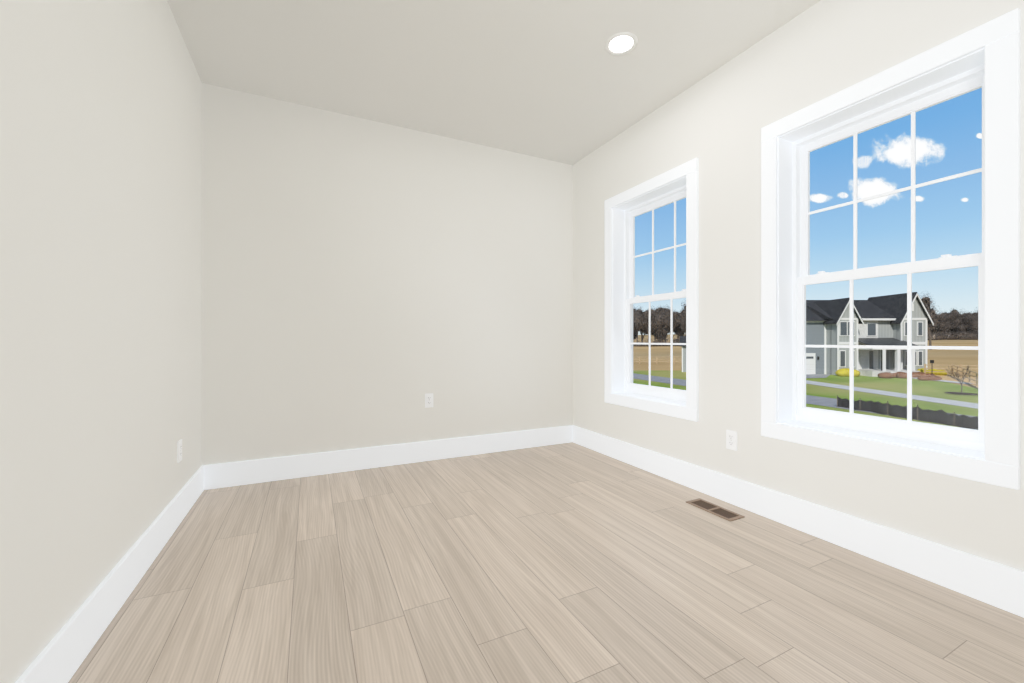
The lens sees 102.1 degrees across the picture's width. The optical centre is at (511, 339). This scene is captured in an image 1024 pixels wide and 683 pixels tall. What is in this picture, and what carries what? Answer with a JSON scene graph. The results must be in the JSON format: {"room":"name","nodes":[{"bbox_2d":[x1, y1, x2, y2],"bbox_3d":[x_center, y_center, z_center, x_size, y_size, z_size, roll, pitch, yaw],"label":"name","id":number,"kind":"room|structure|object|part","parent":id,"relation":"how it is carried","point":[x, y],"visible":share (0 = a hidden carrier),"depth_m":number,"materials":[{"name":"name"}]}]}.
{"room":"empty room","nodes":[
{"label":"empty room","id":0,"kind":"room"},
{"bbox_2d":[0,0,201,682],"bbox_3d":[-1.067,-0.356,0.545,0.150,2.700,4.817,0,0,-26],"label":"wall","id":1,"kind":"structure","parent":0,"point":[100,259],"depth_m":1.35,"materials":[{"name":"paint"}]},
{"bbox_2d":[15,466,203,682],"bbox_3d":[-1.022,0.912,0.642,0.016,0.163,4.651,0,0,-26],"label":"baseboard","id":2,"kind":"structure","parent":1,"relation":"attached to","point":[62,655],"depth_m":1.42,"materials":[{"name":"white wood"}]},
{"bbox_2d":[177,439,181,462],"bbox_3d":[-1.822,0.609,2.271,0.009,0.115,0.070,0,0,-26],"label":"electrical outlet","id":3,"kind":"object","parent":1,"relation":"attached to","point":[179,450],"visible":1,"depth_m":2.25,"materials":[{"name":"white plastic"}]},
{"bbox_2d":[202,83,572,464],"bbox_3d":[-0.740,-0.356,3.470,3.306,2.700,0.150,0,0,-26],"label":"wall","id":4,"kind":"structure","parent":0,"point":[366,283],"depth_m":3.21,"materials":[{"name":"paint"}]},
{"bbox_2d":[202,425,573,489],"bbox_3d":[-0.728,0.912,3.383,2.951,0.163,0.016,0,0,-26],"label":"baseboard","id":5,"kind":"structure","parent":4,"relation":"attached to","point":[229,474],"depth_m":3.20,"materials":[{"name":"white wood"}]},
{"bbox_2d":[425,393,432,407],"bbox_3d":[-0.682,0.499,3.409,0.070,0.115,0.009,0,0,-26],"label":"electrical outlet","id":6,"kind":"object","parent":4,"relation":"attached to","point":[428,400],"visible":1,"depth_m":3.41,"materials":[{"name":"white plastic"}]},
{"bbox_2d":[167,0,820,164],"bbox_3d":[0.318,-1.781,1.306,3.306,0.150,4.967,0,0,-26],"label":"ceiling","id":7,"kind":"structure","parent":0,"point":[554,80],"depth_m":2.50,"materials":[{"name":"paint"}]},
{"bbox_2d":[605,32,637,54],"bbox_3d":[0.628,-1.702,2.383,0.184,0.008,0.184,0,0,-26],"label":"recessed light","id":8,"kind":"object","parent":7,"relation":"in","point":[621,43],"visible":1,"depth_m":2.38,"materials":[{"name":"white"}]},
{"bbox_2d":[68,442,1023,682],"bbox_3d":[0.318,1.054,1.306,3.306,0.120,4.967,0,0,-26],"label":"floor","id":9,"kind":"structure","parent":0,"point":[571,562],"depth_m":1.61,"materials":[{"name":"brown wood"}]},
{"bbox_2d":[686,498,744,520],"bbox_3d":[1.185,0.992,2.427,0.125,0.004,0.300,0,0,-26],"label":"floor vent","id":10,"kind":"object","parent":9,"relation":"in","point":[717,510],"visible":1,"depth_m":2.42,"materials":[{"name":"brown metal"}]},
{"bbox_2d":[573,0,1023,570],"bbox_3d":[1.711,-0.356,1.987,0.205,2.700,4.667,0,0,-26],"label":"wall","id":11,"kind":"structure","parent":0,"point":[717,120],"depth_m":2.41,"materials":[{"name":"paint"}]},
{"bbox_2d":[612,176,685,405],"bbox_3d":[1.080,-0.332,3.185,0.126,1.594,0.800,0,0,-26],"label":"liner","id":12,"kind":"object","parent":11,"relation":"attached to","point":[618,299],"visible":0.35,"depth_m":3.52,"materials":[{"name":"white wood"}]},
{"bbox_2d":[605,158,697,421],"bbox_3d":[1.016,-0.332,3.154,0.019,1.740,0.946,0,0,-26],"label":"window frame","id":13,"kind":"structure","parent":11,"relation":"attached to","point":[689,171],"depth_m":2.83,"materials":[{"name":"white wood"}]},
{"bbox_2d":[624,185,685,401],"bbox_3d":[1.173,-0.332,3.230,0.080,1.594,0.800,0,0,-26],"label":"window","id":14,"kind":"structure","parent":11,"relation":"in","point":[627,212],"depth_m":3.50,"materials":[{"name":"white plastic"}]},
{"bbox_3d":[1.155,0.034,3.221,0.029,0.774,0.728,0,0,-26],"label":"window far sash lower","id":15,"kind":"part","parent":14,"relation":"part of","materials":[{"name":"clear glass"}]},
{"bbox_2d":[630,299,685,388],"bbox_3d":[1.155,0.030,3.221,0.008,0.686,0.672,0,0,-26],"label":"grille","id":16,"kind":"object","parent":14,"relation":"attached to","point":[650,343],"visible":0.79,"depth_m":3.18,"materials":[{"name":"white plastic"}]},
{"bbox_3d":[1.187,-0.707,3.237,0.029,0.772,0.728,0,0,-26],"label":"window far sash upper","id":17,"kind":"part","parent":14,"relation":"part of","materials":[{"name":"glass"}]},
{"label":"sash glass","id":18,"kind":"part","parent":14,"relation":"part of","materials":[{"name":"clear glass"}]},
{"label":"sash glass","id":19,"kind":"part","parent":14,"relation":"part of","materials":[{"name":"glass"}]},
{"bbox_2d":[634,201,685,294],"bbox_3d":[1.187,-0.707,3.237,0.008,0.700,0.672,0,0,-26],"label":"grille","id":20,"kind":"object","parent":14,"relation":"attached to","point":[674,247],"visible":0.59,"depth_m":3.23,"materials":[{"name":"white plastic"}]},
{"bbox_2d":[726,430,736,450],"bbox_3d":[1.334,0.609,2.514,0.009,0.115,0.070,0,0,-26],"label":"electrical outlet","id":21,"kind":"object","parent":11,"relation":"attached to","point":[731,440],"visible":1,"depth_m":2.51,"materials":[{"name":"white plastic"}]},
{"bbox_2d":[573,426,1023,617],"bbox_3d":[1.615,0.912,1.931,0.016,0.163,4.651,0,0,-26],"label":"baseboard","id":22,"kind":"structure","parent":11,"relation":"attached to","point":[997,585],"depth_m":1.96,"materials":[{"name":"white wood"}]},
{"bbox_2d":[777,48,984,459],"bbox_3d":[1.685,-0.328,1.947,0.126,1.589,0.800,0,0,-26],"label":"window frame","id":23,"kind":"structure","parent":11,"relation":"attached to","point":[973,60],"depth_m":2.22,"materials":[{"name":"white wood"}]},
{"bbox_2d":[792,65,983,451],"bbox_3d":[1.778,-0.328,1.992,0.080,1.589,0.800,0,0,-26],"label":"window","id":24,"kind":"structure","parent":11,"relation":"in","point":[797,213],"depth_m":2.08,"materials":[{"name":"white plastic"}]},
{"bbox_2d":[797,253,983,442],"bbox_3d":[1.760,0.029,1.984,0.029,0.789,0.728,0,0,-26],"label":"window","id":25,"kind":"structure","parent":24,"relation":"attached to","point":[929,428],"depth_m":1.90,"materials":[{"name":"white plastic"}]},
{"bbox_3d":[1.655,-0.357,2.199,0.026,0.017,0.056,0,0,-26],"label":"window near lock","id":26,"kind":"part","parent":25,"relation":"part of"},
{"bbox_3d":[1.760,0.033,1.984,0.008,0.684,0.672,0,0,-26],"label":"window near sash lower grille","id":27,"kind":"part","parent":25,"relation":"part of","materials":[{"name":"glass"}]},
{"bbox_3d":[1.866,-0.357,1.768,0.026,0.017,0.056,0,0,-26],"label":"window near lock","id":28,"kind":"part","parent":25,"relation":"part of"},
{"label":"sash glass","id":29,"kind":"part","parent":24,"relation":"part of","materials":[{"name":"clear glass"}]},
{"bbox_2d":[802,75,983,276],"bbox_3d":[1.793,-0.701,1.999,0.029,0.770,0.728,0,0,-26],"label":"window","id":30,"kind":"structure","parent":24,"relation":"attached to","point":[968,86],"depth_m":2.00,"materials":[{"name":"white plastic"}]},
{"bbox_3d":[1.793,-0.701,1.999,0.008,0.698,0.672,0,0,-26],"label":"window near sash upper grille","id":31,"kind":"part","parent":30,"relation":"part of","materials":[{"name":"clear glass"}]},
{"label":"sash glass","id":32,"kind":"part","parent":24,"relation":"part of","materials":[{"name":"glass"}]},
{"bbox_2d":[761,8,1019,489],"bbox_3d":[1.621,-0.328,1.915,0.019,1.735,0.946,0,0,-26],"label":"window frame","id":33,"kind":"structure","parent":11,"relation":"attached to","point":[998,39],"depth_m":1.55,"materials":[{"name":"white wood"}]},
{"label":"outside","id":34,"kind":"structure","parent":0,"visible":0},
{"bbox_2d":[633,373,975,416],"bbox_3d":[18.416,4.201,36.725,3.677,0.929,414.459,0,0,-20],"label":"asphalt","id":35,"kind":"object","parent":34,"point":[814,400],"depth_m":30.16,"materials":[{"name":"grey asphalt"}]},
{"bbox_2d":[633,334,977,387],"bbox_3d":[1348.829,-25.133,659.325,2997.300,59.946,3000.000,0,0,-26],"label":"field","id":36,"kind":"structure","parent":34,"point":[950,356],"depth_m":76.71,"materials":[{"name":"plant"}]},
{"bbox_2d":[635,306,643,340],"bbox_3d":[53.409,-6.244,174.002,9.079,17.673,7.425,0,0,43],"label":"tree","id":37,"kind":"object","parent":36,"relation":"on","point":[639,312],"depth_m":173.95,"materials":[{"name":"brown plant"}]},
{"bbox_2d":[633,309,648,344],"bbox_3d":[49.395,-5.086,162.037,9.060,15.707,10.240,0,0,-27],"label":"tree","id":38,"kind":"object","parent":36,"relation":"on","point":[637,318],"depth_m":161.55,"materials":[{"name":"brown plant"}]},
{"bbox_2d":[639,314,648,345],"bbox_3d":[52.818,-3.846,166.706,6.671,13.074,6.181,0,0,28],"label":"tree","id":39,"kind":"object","parent":36,"relation":"on","point":[644,331],"depth_m":165.83,"materials":[{"name":"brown plant"}]},
{"bbox_2d":[640,309,666,345],"bbox_3d":[54.887,-5.278,160.507,10.424,15.989,9.222,0,0,16],"label":"tree","id":40,"kind":"object","parent":36,"relation":"on","point":[653,320],"depth_m":160.45,"materials":[{"name":"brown plant"}]},
{"bbox_2d":[633,356,674,363],"bbox_3d":[22.140,3.281,67.174,18.792,1.546,0.168,0,0,11],"label":"fence","id":41,"kind":"object","parent":36,"relation":"on","point":[656,361],"depth_m":67.14,"materials":[{"name":"brown wood"}]},
{"bbox_2d":[648,307,666,335],"bbox_3d":[61.899,-6.160,175.224,9.755,17.303,10.949,0,0,16],"label":"tree","id":42,"kind":"object","parent":36,"relation":"on","point":[653,311],"depth_m":172.48,"materials":[{"name":"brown plant"}]},
{"bbox_2d":[652,311,670,345],"bbox_3d":[59.023,-4.873,162.357,8.404,14.907,9.433,0,0,20],"label":"tree","id":43,"kind":"object","parent":36,"relation":"on","point":[657,329],"depth_m":161.78,"materials":[{"name":"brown plant"}]},
{"bbox_2d":[653,305,670,340],"bbox_3d":[62.639,-6.373,169.948,9.948,17.644,11.165,0,0,-12],"label":"tree","id":44,"kind":"object","parent":36,"relation":"on","point":[662,309],"depth_m":170.61,"materials":[{"name":"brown plant"}]},
{"bbox_2d":[655,317,670,345],"bbox_3d":[58.598,-3.810,161.286,5.429,12.922,6.638,0,0,-39],"label":"tree","id":45,"kind":"object","parent":36,"relation":"on","point":[666,325],"depth_m":160.20,"materials":[{"name":"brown plant"}]},
{"bbox_2d":[663,311,680,334],"bbox_3d":[62.303,-5.235,164.022,8.988,15.582,10.159,0,0,-41],"label":"tree","id":46,"kind":"object","parent":36,"relation":"on","point":[676,317],"depth_m":162.15,"materials":[{"name":"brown plant"}]},
{"bbox_2d":[673,321,684,338],"bbox_3d":[67.332,-2.965,167.596,5.165,10.802,7.813,0,0,41],"label":"tree","id":47,"kind":"object","parent":36,"relation":"on","point":[677,332],"depth_m":166.05,"materials":[{"name":"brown plant"}]},
{"bbox_2d":[679,300,685,335],"bbox_3d":[70.990,-7.403,168.246,10.053,19.570,8.222,0,0,-7],"label":"tree","id":48,"kind":"object","parent":36,"relation":"on","point":[681,315],"depth_m":167.53,"materials":[{"name":"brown plant"}]},
{"bbox_2d":[679,336,685,371],"bbox_3d":[25.064,1.754,53.102,6.600,4.600,5.600,0,0,22],"label":"shed","id":49,"kind":"object","parent":36,"relation":"on","point":[682,339],"depth_m":51.86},
{"bbox_2d":[633,330,977,346],"bbox_3d":[112.403,-0.118,169.472,191.623,9.046,36.157,0,0,4],"label":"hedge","id":50,"kind":"object","parent":36,"relation":"on","point":[958,336],"depth_m":173.82,"materials":[{"name":"brown"}]},
{"bbox_2d":[806,292,933,376],"bbox_3d":[36.051,-0.590,50.253,21.382,9.917,22.203,0,0,-26],"label":"house","id":51,"kind":"structure","parent":36,"relation":"on","point":[887,327],"depth_m":45.47,"materials":[{"name":"grey"}]},
{"bbox_2d":[835,368,946,380],"bbox_3d":[40.343,3.528,42.997,9.959,1.056,7.477,0,0,-26],"label":"shrubs","id":52,"kind":"object","parent":36,"relation":"on","point":[921,375],"depth_m":41.53,"materials":[{"name":"yellow plant"}]},
{"bbox_2d":[920,292,941,349],"bbox_3d":[97.038,-4.662,97.507,6.018,14.323,7.358,0,0,7],"label":"tree","id":53,"kind":"object","parent":36,"relation":"on","point":[928,305],"depth_m":96.59,"materials":[{"name":"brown plant"}]},
{"bbox_2d":[927,318,940,333],"bbox_3d":[182.283,-5.000,180.507,7.605,10.514,5.028,0,0,22],"label":"tree","id":54,"kind":"object","parent":36,"relation":"on","point":[936,326],"depth_m":179.33,"materials":[{"name":"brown plant"}]},
{"bbox_2d":[930,313,950,338],"bbox_3d":[186.106,-6.176,179.929,8.066,12.747,7.187,0,0,-27],"label":"tree","id":55,"kind":"object","parent":36,"relation":"on","point":[943,326],"depth_m":179.10,"materials":[{"name":"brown plant"}]},
{"bbox_2d":[914,378,973,383],"bbox_3d":[39.889,3.774,39.095,1.076,0.073,6.100,0,0,0],"label":"concrete","id":56,"kind":"object","parent":36,"relation":"on","point":[950,381],"depth_m":37.66,"materials":[{"name":"grey concrete"}]},
{"bbox_2d":[937,313,954,335],"bbox_3d":[193.835,-6.199,185.431,6.992,12.402,7.848,0,0,-44],"label":"tree","id":57,"kind":"object","parent":36,"relation":"on","point":[949,316],"depth_m":183.51,"materials":[{"name":"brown plant"}]},
{"bbox_2d":[924,364,977,376],"bbox_3d":[46.696,3.067,41.293,8.251,1.344,0.167,0,0,28],"label":"fence","id":58,"kind":"object","parent":36,"relation":"on","point":[960,365],"depth_m":42.43,"materials":[{"name":"brown wood"}]},
{"bbox_2d":[943,319,960,332],"bbox_3d":[193.431,-4.615,182.135,4.437,9.279,6.711,0,0,-21],"label":"tree","id":59,"kind":"object","parent":36,"relation":"on","point":[954,323],"depth_m":181.05,"materials":[{"name":"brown plant"}]},
{"bbox_2d":[946,309,966,333],"bbox_3d":[197.086,-7.651,184.176,6.394,15.219,7.818,0,0,-12],"label":"tree","id":60,"kind":"object","parent":36,"relation":"on","point":[957,315],"depth_m":183.03,"materials":[{"name":"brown plant"}]},
{"bbox_2d":[951,319,964,332],"bbox_3d":[192.902,-4.730,178.544,4.534,9.590,4.893,0,0,-34],"label":"tree","id":61,"kind":"object","parent":36,"relation":"on","point":[960,326],"depth_m":178.10,"materials":[{"name":"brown plant"}]},
{"bbox_2d":[948,364,968,392],"bbox_3d":[33.117,2.903,30.671,1.002,2.248,1.355,0,0,-26],"label":"sapling","id":62,"kind":"object","parent":36,"relation":"on","point":[958,375],"depth_m":30.70,"materials":[{"name":"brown plant"}]},
{"bbox_2d":[951,313,973,332],"bbox_3d":[196.307,-5.959,179.958,6.724,11.926,7.547,0,0,-45],"label":"tree","id":63,"kind":"object","parent":36,"relation":"on","point":[965,321],"depth_m":178.62,"materials":[{"name":"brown plant"}]},
{"bbox_2d":[951,364,977,386],"bbox_3d":[40.376,3.223,36.464,0.159,1.546,16.433,0,0,39],"label":"fence","id":64,"kind":"object","parent":36,"relation":"on","point":[963,372],"depth_m":38.41,"materials":[{"name":"brown wood"}]},
{"bbox_2d":[963,315,977,336],"bbox_3d":[195.807,-5.619,175.190,6.355,11.272,7.133,0,0,7],"label":"tree","id":65,"kind":"object","parent":36,"relation":"on","point":[969,327],"depth_m":175.11,"materials":[{"name":"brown plant"}]},
{"bbox_2d":[964,311,977,315],"bbox_3d":[204.741,-6.862,182.587,8.458,13.366,7.536,0,0,14],"label":"tree","id":66,"kind":"object","parent":36,"relation":"on","point":[974,313],"depth_m":182.29,"materials":[{"name":"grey plant"}]},
{"bbox_2d":[633,370,977,427],"bbox_3d":[14.576,4.299,35.643,52.396,1.048,49.133,0,0,-26],"label":"lawn","id":67,"kind":"structure","parent":34,"point":[934,388],"depth_m":32.97,"materials":[{"name":"green plant"}]},
{"bbox_2d":[806,380,977,408],"bbox_3d":[28.397,4.037,33.787,2.013,0.223,24.235,0,0,-3],"label":"path","id":68,"kind":"structure","parent":67,"relation":"on","point":[940,400],"depth_m":30.33,"materials":[{"name":"grey concrete"}]},
{"bbox_2d":[837,395,977,429],"bbox_3d":[21.056,3.910,21.236,4.000,0.919,9.511,0,0,-26],"label":"fence","id":69,"kind":"object","parent":67,"relation":"on","point":[967,422],"depth_m":22.16,"materials":[{"name":"fabric"}]},
{"bbox_2d":[945,392,977,394],"bbox_3d":[33.326,3.941,30.672,1.800,0.030,1.800,0,0,-26],"label":"mulch","id":70,"kind":"object","parent":67,"relation":"on","point":[963,393],"depth_m":30.47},
{"bbox_2d":[806,374,830,377],"bbox_3d":[31.094,3.892,44.765,8.591,0.172,5.028,0,0,-26],"label":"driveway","id":71,"kind":"structure","parent":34,"point":[817,376],"depth_m":44.68,"materials":[{"name":"grey concrete"}]},
{"bbox_2d":[810,133,981,206],"bbox_3d":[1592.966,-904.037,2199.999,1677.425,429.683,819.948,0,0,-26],"label":"clouds","id":72,"kind":"structure","parent":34,"point":[895,153],"depth_m":2200.00,"materials":[{"name":"white"}]}
]}

